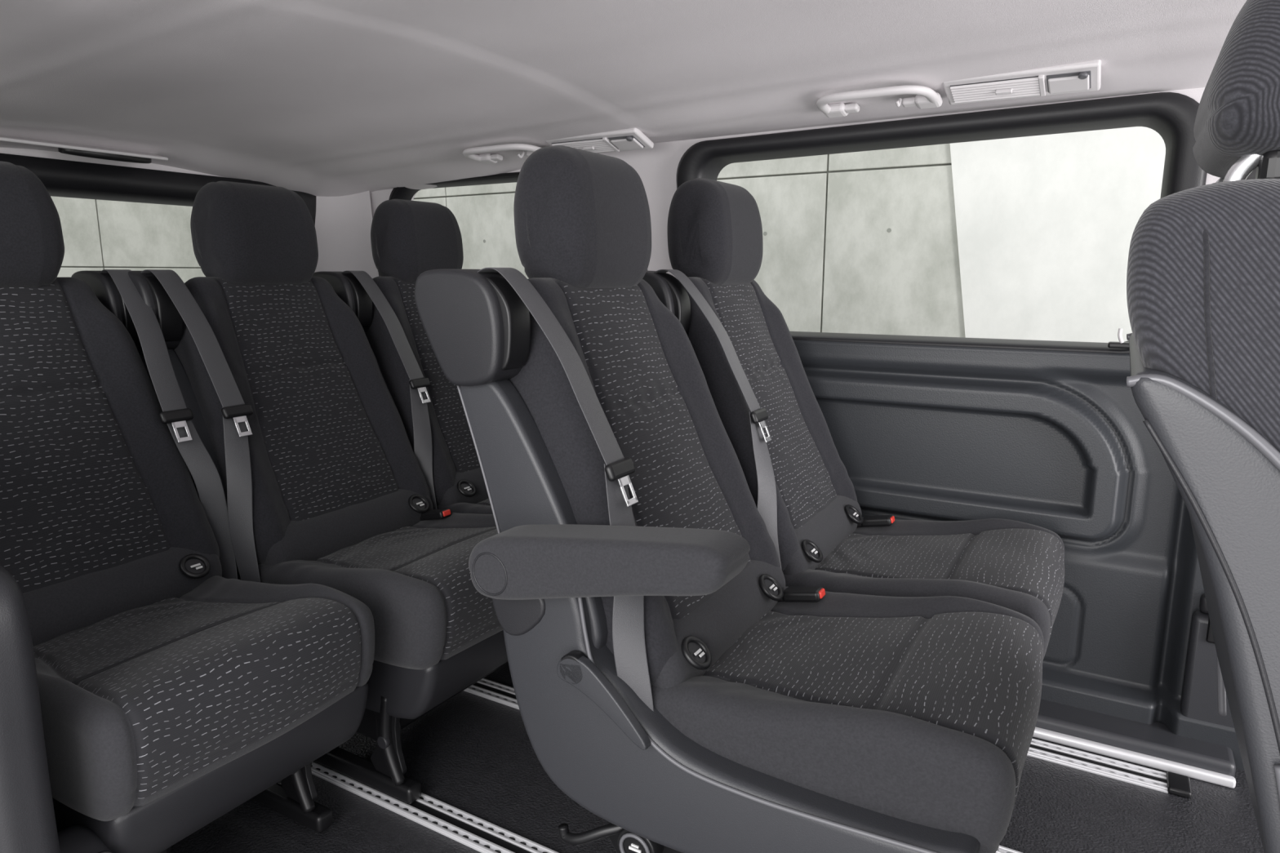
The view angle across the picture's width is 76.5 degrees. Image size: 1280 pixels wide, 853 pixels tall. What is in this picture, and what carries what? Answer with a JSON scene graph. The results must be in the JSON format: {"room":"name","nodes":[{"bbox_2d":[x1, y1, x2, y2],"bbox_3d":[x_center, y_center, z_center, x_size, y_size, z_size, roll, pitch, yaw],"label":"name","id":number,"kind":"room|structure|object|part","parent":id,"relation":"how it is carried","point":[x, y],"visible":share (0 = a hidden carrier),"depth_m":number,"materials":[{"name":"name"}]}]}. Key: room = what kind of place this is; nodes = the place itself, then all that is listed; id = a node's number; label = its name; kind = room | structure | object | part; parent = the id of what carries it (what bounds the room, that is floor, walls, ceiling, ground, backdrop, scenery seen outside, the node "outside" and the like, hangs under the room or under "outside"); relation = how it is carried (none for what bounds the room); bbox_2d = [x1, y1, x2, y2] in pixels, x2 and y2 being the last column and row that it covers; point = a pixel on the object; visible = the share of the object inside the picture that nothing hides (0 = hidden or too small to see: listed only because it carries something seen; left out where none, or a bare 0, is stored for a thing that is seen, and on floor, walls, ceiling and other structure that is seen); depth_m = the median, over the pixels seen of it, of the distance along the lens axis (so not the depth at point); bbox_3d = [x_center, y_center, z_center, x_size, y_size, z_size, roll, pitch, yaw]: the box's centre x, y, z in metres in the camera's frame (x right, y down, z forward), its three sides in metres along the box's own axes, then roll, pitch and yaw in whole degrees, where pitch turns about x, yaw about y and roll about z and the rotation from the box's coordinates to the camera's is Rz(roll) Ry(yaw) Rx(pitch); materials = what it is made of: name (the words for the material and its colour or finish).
{"room":"vehicle interior","nodes":[
{"label":"vehicle interior","id":0,"kind":"room"},
{"bbox_2d":[0,146,238,571],"bbox_3d":[-1.497,-0.085,2.274,0.155,1.350,1.700,6,12,30],"label":"wall","id":1,"kind":"structure","parent":0,"point":[25,152],"depth_m":2.12,"materials":[{"name":"plastic"}]},
{"bbox_2d":[0,152,315,226],"bbox_3d":[-1.470,-0.464,2.194,0.125,0.465,1.370,6,12,30],"label":"window frame","id":2,"kind":"structure","parent":1,"relation":"attached to","point":[60,178],"depth_m":2.18,"materials":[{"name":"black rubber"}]},
{"bbox_2d":[0,0,1246,196],"bbox_3d":[-0.019,-0.587,1.301,3.480,0.244,1.650,6,12,30],"label":"ceiling","id":3,"kind":"structure","parent":0,"point":[322,98],"depth_m":1.49,"materials":[{"name":"fabric"}]},
{"bbox_2d":[0,135,168,163],"bbox_3d":[-1.401,-0.690,2.021,0.098,0.043,0.400,6,12,30],"label":"air vent","id":4,"kind":"structure","parent":3,"relation":"attached to","point":[94,152],"depth_m":2.02,"materials":[{"name":"white plastic"}]},
{"bbox_2d":[462,143,540,164],"bbox_3d":[-0.358,-0.722,2.148,0.247,0.027,0.132,6,12,30],"label":"handle","id":5,"kind":"object","parent":3,"relation":"attached to","point":[486,158],"visible":0.76,"depth_m":2.12,"materials":[{"name":"white plastic"}]},
{"bbox_2d":[546,128,653,153],"bbox_3d":[-0.105,-0.711,2.041,0.270,0.026,0.096,6,-5,30],"label":"lamp","id":6,"kind":"object","parent":3,"relation":"attached to","point":[631,139],"depth_m":2.01,"materials":[{"name":"white plastic"}]},
{"bbox_2d":[816,84,942,117],"bbox_3d":[0.480,-0.663,1.656,0.242,0.027,0.132,6,12,30],"label":"handle","id":7,"kind":"object","parent":3,"relation":"attached to","point":[926,97],"visible":1,"depth_m":1.63,"materials":[{"name":"white plastic"}]},
{"bbox_2d":[942,59,1101,104],"bbox_3d":[0.727,-0.653,1.554,0.270,0.026,0.096,6,-5,30],"label":"lamp","id":8,"kind":"object","parent":3,"relation":"attached to","point":[1082,77],"depth_m":1.54,"materials":[{"name":"white plastic"}]},
{"bbox_2d":[170,662,1263,852],"bbox_3d":[-0.030,0.752,1.552,3.460,0.050,1.760,6,12,30],"label":"floor","id":9,"kind":"structure","parent":0,"point":[475,755],"depth_m":1.54,"materials":[{"name":"carpet"}]},
{"bbox_2d":[0,565,113,852],"bbox_3d":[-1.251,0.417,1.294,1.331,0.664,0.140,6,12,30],"label":"seat","id":10,"kind":"object","parent":9,"relation":"on","point":[28,824],"visible":0.98,"depth_m":0.92,"materials":[{"name":"black plastic"}]},
{"bbox_2d":[314,662,508,804],"bbox_3d":[-0.384,0.527,1.961,0.380,0.217,0.860,6,12,30],"label":"base frame","id":11,"kind":"object","parent":9,"relation":"on","point":[385,771],"visible":0.23,"depth_m":1.57,"materials":[{"name":"black metal"}]},
{"bbox_2d":[128,181,507,719],"bbox_3d":[-0.614,-0.008,1.741,0.858,1.025,0.518,6,12,30],"label":"passenger seat","id":12,"kind":"object","parent":11,"relation":"on","point":[341,500],"visible":0.7,"depth_m":1.74,"materials":[{"name":"fabric"}]},
{"bbox_2d":[141,269,260,582],"bbox_3d":[-0.879,0.024,1.666,0.309,0.680,0.084,6,12,30],"label":"belt","id":13,"kind":"object","parent":12,"relation":"attached to","point":[234,411],"visible":0.86,"depth_m":1.62,"materials":[{"name":"grey fabric"}]},
{"bbox_3d":[-0.801,0.000,1.614,0.003,0.040,0.006,-21,-2,32],"label":"tongue plate","id":14,"kind":"part","parent":13,"relation":"part of","materials":[{"name":"silver metal"}]},
{"bbox_3d":[-0.800,-0.015,1.624,0.003,0.016,0.028,-21,-2,32],"label":"tongue plate","id":15,"kind":"part","parent":13,"relation":"part of","materials":[{"name":"silver metal"}]},
{"bbox_3d":[-0.789,0.015,1.623,0.003,0.009,0.028,-21,-2,32],"label":"tongue plate","id":16,"kind":"part","parent":13,"relation":"part of","materials":[{"name":"silver metal"}]},
{"bbox_3d":[-0.789,-0.004,1.633,0.003,0.040,0.006,-21,-2,32],"label":"tongue plate","id":17,"kind":"part","parent":13,"relation":"part of","materials":[{"name":"silver metal"}]},
{"bbox_3d":[-0.765,-0.043,1.850,0.333,0.587,0.470,6,12,30],"label":"backrest","id":18,"kind":"part","parent":12,"relation":"part of","materials":[{"name":"fabric"}]},
{"bbox_2d":[236,512,502,669],"bbox_3d":[-0.486,0.303,1.747,0.586,0.188,0.476,6,12,30],"label":"cushion","id":19,"kind":"object","parent":12,"relation":"on","point":[411,571],"depth_m":1.55,"materials":[{"name":"fabric"}]},
{"bbox_2d":[312,199,493,514],"bbox_3d":[-0.362,-0.086,2.160,0.858,1.025,0.518,6,12,30],"label":"passenger seat","id":20,"kind":"object","parent":11,"relation":"on","point":[409,238],"visible":0.32,"depth_m":2.14,"materials":[{"name":"fabric"}]},
{"bbox_2d":[341,270,437,509],"bbox_3d":[-0.628,-0.054,2.085,0.309,0.680,0.084,6,12,30],"label":"belt","id":21,"kind":"object","parent":20,"relation":"attached to","point":[423,448],"visible":0.8,"depth_m":2.04,"materials":[{"name":"grey fabric"}]},
{"bbox_3d":[-0.549,-0.079,2.034,0.003,0.040,0.006,-21,-2,32],"label":"tongue plate","id":22,"kind":"part","parent":21,"relation":"part of","materials":[{"name":"silver metal"}]},
{"bbox_3d":[-0.549,-0.094,2.043,0.003,0.016,0.028,-21,-2,32],"label":"tongue plate","id":23,"kind":"part","parent":21,"relation":"part of","materials":[{"name":"silver metal"}]},
{"bbox_3d":[-0.538,-0.064,2.042,0.003,0.009,0.028,-21,-2,32],"label":"tongue plate","id":24,"kind":"part","parent":21,"relation":"part of","materials":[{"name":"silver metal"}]},
{"bbox_3d":[-0.538,-0.082,2.052,0.003,0.040,0.006,-21,-2,32],"label":"tongue plate","id":25,"kind":"part","parent":21,"relation":"part of","materials":[{"name":"silver metal"}]},
{"bbox_3d":[-0.514,-0.121,2.269,0.333,0.587,0.470,6,12,30],"label":"backrest","id":26,"kind":"part","parent":20,"relation":"part of","materials":[{"name":"fabric"}]},
{"bbox_2d":[436,497,493,514],"bbox_3d":[-0.234,0.225,2.166,0.586,0.188,0.476,6,12,30],"label":"cushion","id":27,"kind":"object","parent":20,"relation":"on","point":[460,505],"depth_m":2.05,"materials":[{"name":"fabric"}]},
{"bbox_2d":[311,760,558,852],"bbox_3d":[-0.322,0.732,1.487,2.298,0.014,0.066,6,12,30],"label":"rail","id":28,"kind":"object","parent":9,"relation":"on","point":[477,833],"visible":0.28,"depth_m":1.50,"materials":[{"name":"silver metal"}]},
{"bbox_2d":[463,678,1022,852],"bbox_3d":[-0.114,0.667,1.834,2.298,0.014,0.066,6,12,30],"label":"rail","id":29,"kind":"object","parent":9,"relation":"on","point":[497,692],"visible":0.02,"depth_m":1.96,"materials":[{"name":"silver metal"}]},
{"bbox_2d":[1026,738,1191,798],"bbox_3d":[0.091,0.604,2.172,2.303,0.014,0.066,6,12,30],"label":"rail","id":30,"kind":"object","parent":9,"relation":"on","point":[1175,784],"visible":0.3,"depth_m":1.66,"materials":[{"name":"silver metal"}]},
{"bbox_2d":[1032,726,1235,788],"bbox_3d":[0.318,0.613,2.106,2.000,0.020,0.020,6,12,30],"label":"trim","id":31,"kind":"structure","parent":9,"relation":"on","point":[1193,772],"depth_m":1.69,"materials":[{"name":"silver metal"}]},
{"bbox_2d":[1035,699,1235,777],"bbox_3d":[0.352,0.591,2.161,2.000,0.044,0.120,6,12,30],"label":"trim","id":32,"kind":"structure","parent":9,"relation":"on","point":[1156,740],"depth_m":1.72,"materials":[{"name":"grey plastic"}]},
{"bbox_2d":[1126,0,1279,852],"bbox_3d":[0.811,0.249,0.682,0.764,1.260,0.541,6,12,30],"label":"seat","id":33,"kind":"object","parent":9,"relation":"on","point":[1203,273],"visible":1,"depth_m":0.58,"materials":[{"name":"fabric"}]},
{"bbox_3d":[0.739,0.103,1.005,0.277,0.431,0.013,6,12,28],"label":"shell edge trim","id":34,"kind":"part","parent":33,"relation":"part of","materials":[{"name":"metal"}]},
{"bbox_3d":[0.475,0.185,0.564,0.277,0.431,0.013,7,12,31],"label":"shell edge trim","id":35,"kind":"part","parent":33,"relation":"part of","materials":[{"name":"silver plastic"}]},
{"bbox_3d":[0.617,0.122,0.775,0.312,0.658,0.500,6,12,30],"label":"backrest","id":36,"kind":"part","parent":33,"relation":"part of","materials":[{"name":"fabric"}]},
{"bbox_3d":[0.598,-0.232,0.821,0.044,0.096,0.015,6,12,30],"label":"headrest post","id":37,"kind":"part","parent":33,"relation":"part of","materials":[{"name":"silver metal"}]},
{"bbox_3d":[0.741,0.265,1.040,0.041,0.217,0.011,6,12,30],"label":"seat rail","id":38,"kind":"part","parent":33,"relation":"part of","materials":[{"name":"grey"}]},
{"bbox_3d":[0.511,-0.205,0.676,0.044,0.096,0.015,6,12,30],"label":"headrest post","id":39,"kind":"part","parent":33,"relation":"part of","materials":[{"name":"silver metal"}]},
{"bbox_3d":[0.472,0.349,0.591,0.041,0.217,0.011,6,12,30],"label":"seat rail","id":40,"kind":"part","parent":33,"relation":"part of","materials":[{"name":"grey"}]},
{"bbox_3d":[-0.508,0.797,1.138,2.338,0.014,0.066,6,12,30],"label":"rail","id":41,"kind":"object","parent":9,"relation":"on","visible":0},
{"bbox_2d":[160,762,333,852],"bbox_3d":[-0.796,0.626,1.429,0.380,0.217,0.310,6,12,30],"label":"base frame","id":42,"kind":"object","parent":41,"relation":"on","point":[295,798],"visible":0.16,"depth_m":1.47,"materials":[{"name":"black metal"}]},
{"bbox_2d":[0,160,374,852],"bbox_3d":[-0.899,0.063,1.362,0.858,1.025,0.515,6,12,30],"label":"passenger seat","id":43,"kind":"object","parent":42,"relation":"on","point":[175,692],"visible":0.93,"depth_m":1.36,"materials":[{"name":"fabric"}]},
{"bbox_3d":[-1.072,0.035,1.434,0.333,0.587,0.470,6,12,30],"label":"backrest","id":44,"kind":"part","parent":43,"relation":"part of","materials":[{"name":"fabric"}]},
{"bbox_2d":[100,269,237,578],"bbox_3d":[-0.959,0.031,1.630,0.309,0.681,0.084,6,12,30],"label":"belt","id":45,"kind":"object","parent":43,"relation":"attached to","point":[175,414],"visible":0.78,"depth_m":1.59,"materials":[{"name":"grey fabric"}]},
{"bbox_3d":[-0.891,0.010,1.560,0.003,0.040,0.006,-21,-2,32],"label":"tongue plate","id":46,"kind":"part","parent":45,"relation":"part of","materials":[{"name":"silver metal"}]},
{"bbox_3d":[-0.891,-0.005,1.569,0.003,0.016,0.028,-21,-2,32],"label":"tongue plate","id":47,"kind":"part","parent":45,"relation":"part of","materials":[{"name":"silver metal"}]},
{"bbox_3d":[-0.880,0.025,1.569,0.003,0.009,0.028,-21,-2,32],"label":"tongue plate","id":48,"kind":"part","parent":45,"relation":"part of","materials":[{"name":"silver metal"}]},
{"bbox_3d":[-0.880,0.006,1.578,0.003,0.040,0.006,-21,-2,32],"label":"tongue plate","id":49,"kind":"part","parent":45,"relation":"part of","materials":[{"name":"silver metal"}]},
{"bbox_2d":[33,575,374,821],"bbox_3d":[-0.793,0.381,1.332,0.586,0.188,0.443,6,12,30],"label":"cushion","id":50,"kind":"object","parent":43,"relation":"on","point":[158,694],"depth_m":1.19,"materials":[{"name":"fabric"}]},
{"bbox_3d":[0.383,0.610,1.517,0.420,0.217,0.860,6,12,30],"label":"base frame","id":51,"kind":"object","parent":9,"relation":"on","visible":0},
{"bbox_2d":[414,145,1044,852],"bbox_3d":[0.149,0.128,1.240,0.858,1.107,0.576,6,12,30],"label":"passenger seat","id":52,"kind":"object","parent":51,"relation":"on","point":[784,719],"visible":0.97,"depth_m":1.16,"materials":[{"name":"fabric"}]},
{"bbox_2d":[477,267,653,711],"bbox_3d":[-0.102,0.115,1.181,0.309,0.680,0.084,6,12,30],"label":"belt","id":53,"kind":"object","parent":52,"relation":"attached to","point":[628,616],"visible":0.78,"depth_m":1.13,"materials":[{"name":"grey fabric"}]},
{"bbox_3d":[-0.023,0.090,1.130,0.003,0.040,0.006,-21,-2,32],"label":"tongue plate","id":54,"kind":"part","parent":53,"relation":"part of","materials":[{"name":"silver metal"}]},
{"bbox_3d":[-0.022,0.075,1.140,0.003,0.016,0.028,-21,-2,32],"label":"tongue plate","id":55,"kind":"part","parent":53,"relation":"part of","materials":[{"name":"silver metal"}]},
{"bbox_3d":[-0.011,0.105,1.139,0.003,0.009,0.028,-21,-2,32],"label":"tongue plate","id":56,"kind":"part","parent":53,"relation":"part of","materials":[{"name":"silver metal"}]},
{"bbox_3d":[-0.012,0.087,1.149,0.003,0.040,0.006,-21,-2,32],"label":"tongue plate","id":57,"kind":"part","parent":53,"relation":"part of","materials":[{"name":"silver metal"}]},
{"bbox_3d":[-0.058,0.607,1.218,0.138,0.056,0.028,2,11,10],"label":"release lever","id":58,"kind":"part","parent":52,"relation":"part of","materials":[{"name":"black plastic"}]},
{"bbox_3d":[-0.051,0.375,1.120,0.146,0.106,0.016,6,12,30],"label":"recline lever","id":59,"kind":"part","parent":52,"relation":"part of","materials":[{"name":"grey plastic"}]},
{"bbox_3d":[-0.054,0.187,1.089,0.402,0.135,0.092,6,12,30],"label":"armrest","id":60,"kind":"part","parent":52,"relation":"part of","materials":[{"name":"plastic"}]},
{"bbox_3d":[0.001,0.610,1.188,0.064,0.064,0.030,6,12,30],"label":"height knob","id":61,"kind":"part","parent":52,"relation":"part of","materials":[{"name":"black plastic"}]},
{"bbox_3d":[0.239,0.599,1.333,0.434,0.147,0.420,6,12,30],"label":"frame","id":62,"kind":"part","parent":52,"relation":"part of","materials":[{"name":"black plastic"}]},
{"bbox_3d":[0.012,0.048,1.365,0.333,0.587,0.470,6,12,30],"label":"backrest","id":63,"kind":"part","parent":52,"relation":"part of","materials":[{"name":"fabric"}]},
{"bbox_2d":[650,586,1044,852],"bbox_3d":[0.292,0.394,1.263,0.586,0.188,0.476,6,12,30],"label":"cushion","id":64,"kind":"object","parent":52,"relation":"on","point":[918,713],"depth_m":1.10,"materials":[{"name":"fabric"}]},
{"bbox_2d":[642,177,1064,660],"bbox_3d":[0.423,0.002,1.688,0.858,1.025,0.518,6,12,30],"label":"passenger seat","id":65,"kind":"object","parent":51,"relation":"on","point":[714,228],"visible":0.47,"depth_m":1.68,"materials":[{"name":"fabric"}]},
{"bbox_2d":[653,269,782,569],"bbox_3d":[0.157,0.034,1.613,0.309,0.680,0.084,6,12,30],"label":"belt","id":66,"kind":"object","parent":65,"relation":"attached to","point":[766,505],"visible":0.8,"depth_m":1.56,"materials":[{"name":"grey fabric"}]},
{"bbox_3d":[0.236,-0.005,1.572,0.003,0.016,0.028,-21,-2,32],"label":"tongue plate","id":67,"kind":"part","parent":66,"relation":"part of","materials":[{"name":"silver metal"}]},
{"bbox_3d":[0.236,0.009,1.562,0.003,0.040,0.006,-21,-2,32],"label":"tongue plate","id":68,"kind":"part","parent":66,"relation":"part of","materials":[{"name":"silver metal"}]},
{"bbox_3d":[0.247,0.006,1.581,0.003,0.040,0.006,-21,-2,32],"label":"tongue plate","id":69,"kind":"part","parent":66,"relation":"part of","materials":[{"name":"silver metal"}]},
{"bbox_3d":[0.247,0.025,1.571,0.003,0.009,0.028,-21,-2,32],"label":"tongue plate","id":70,"kind":"part","parent":66,"relation":"part of","materials":[{"name":"silver metal"}]},
{"bbox_3d":[0.271,-0.033,1.797,0.333,0.587,0.470,6,12,30],"label":"backrest","id":71,"kind":"part","parent":65,"relation":"part of","materials":[{"name":"fabric"}]},
{"bbox_2d":[783,518,1064,660],"bbox_3d":[0.551,0.313,1.695,0.586,0.188,0.476,6,12,30],"label":"cushion","id":72,"kind":"object","parent":65,"relation":"on","point":[1019,566],"depth_m":1.59,"materials":[{"name":"fabric"}]},
{"bbox_2d":[369,87,1220,279],"bbox_3d":[0.401,-0.486,2.055,3.450,0.540,0.157,6,12,30],"label":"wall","id":73,"kind":"structure","parent":0,"point":[656,166],"depth_m":2.16,"materials":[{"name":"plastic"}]},
{"bbox_2d":[314,191,378,278],"bbox_3d":[-1.035,-0.593,2.733,0.308,0.560,0.112,-3,11,-14],"label":"trim","id":74,"kind":"structure","parent":73,"relation":"attached to","point":[343,224],"depth_m":2.74,"materials":[{"name":"plastic"}]},
{"bbox_2d":[388,171,519,199],"bbox_3d":[-0.390,-0.537,2.504,0.970,0.455,0.125,6,12,30],"label":"trim","id":75,"kind":"structure","parent":73,"relation":"attached to","point":[398,193],"depth_m":2.51,"materials":[{"name":"black plastic"}]},
{"bbox_2d":[675,92,1207,354],"bbox_3d":[0.616,-0.444,1.904,1.150,0.516,0.153,6,12,30],"label":"window frame","id":76,"kind":"structure","parent":73,"relation":"attached to","point":[1172,115],"depth_m":1.77,"materials":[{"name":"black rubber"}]},
{"bbox_2d":[793,339,1244,771],"bbox_3d":[0.387,0.196,2.158,3.450,0.860,0.135,6,12,30],"label":"trim panel","id":77,"kind":"object","parent":73,"relation":"attached to","point":[1060,442],"visible":0.28,"depth_m":1.83,"materials":[{"name":"grey plastic"}]},
{"bbox_2d":[1107,328,1128,348],"bbox_3d":[1.006,-0.184,1.694,0.050,0.041,0.031,6,12,30],"label":"window latch","id":78,"kind":"object","parent":73,"relation":"in","point":[1121,344],"depth_m":1.69,"materials":[{"name":"black plastic"}]},
{"bbox_3d":[0.999,-0.188,1.685,0.013,0.031,0.008,2,11,9],"label":"latch lever","id":79,"kind":"part","parent":78,"relation":"part of","materials":[{"name":"white plastic"}]},
{"bbox_2d":[1180,593,1234,728],"bbox_3d":[1.203,0.519,1.684,0.120,0.340,0.050,6,12,30],"label":"trim","id":80,"kind":"structure","parent":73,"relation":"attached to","point":[1199,695],"depth_m":1.68,"materials":[{"name":"grey plastic"}]},
{"bbox_2d":[1205,617,1214,644],"bbox_3d":[1.193,-0.040,1.561,0.070,0.985,0.022,6,12,30],"label":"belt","id":81,"kind":"object","parent":73,"relation":"attached to","point":[1209,638],"visible":0.06,"depth_m":1.65,"materials":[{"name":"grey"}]},
{"bbox_2d":[950,126,1165,342],"bbox_3d":[3.174,-1.073,2.605,4.730,4.050,0.025,6,12,30],"label":"wall","id":82,"kind":"structure","parent":0,"point":[1046,224],"depth_m":3.48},
{"label":"outside","id":83,"kind":"structure","parent":0,"visible":0},
{"bbox_3d":[0.508,1.316,1.123,20.000,0.100,16.000,6,12,30],"label":"ground","id":84,"kind":"structure","parent":83,"visible":0},
{"bbox_2d":[50,195,205,282],"bbox_3d":[-5.269,-1.111,2.950,0.230,4.000,9.000,6,12,30],"label":"wall","id":85,"kind":"structure","parent":84,"relation":"on","point":[98,234],"depth_m":5.62,"materials":[{"name":"grey"}]},
{"bbox_2d":[413,143,965,337],"bbox_3d":[0.429,-1.394,4.340,11.238,4.044,0.232,6,12,30],"label":"concrete wall","id":86,"kind":"structure","parent":84,"relation":"on","point":[862,242],"depth_m":3.96,"materials":[{"name":"grey concrete"}]}
]}

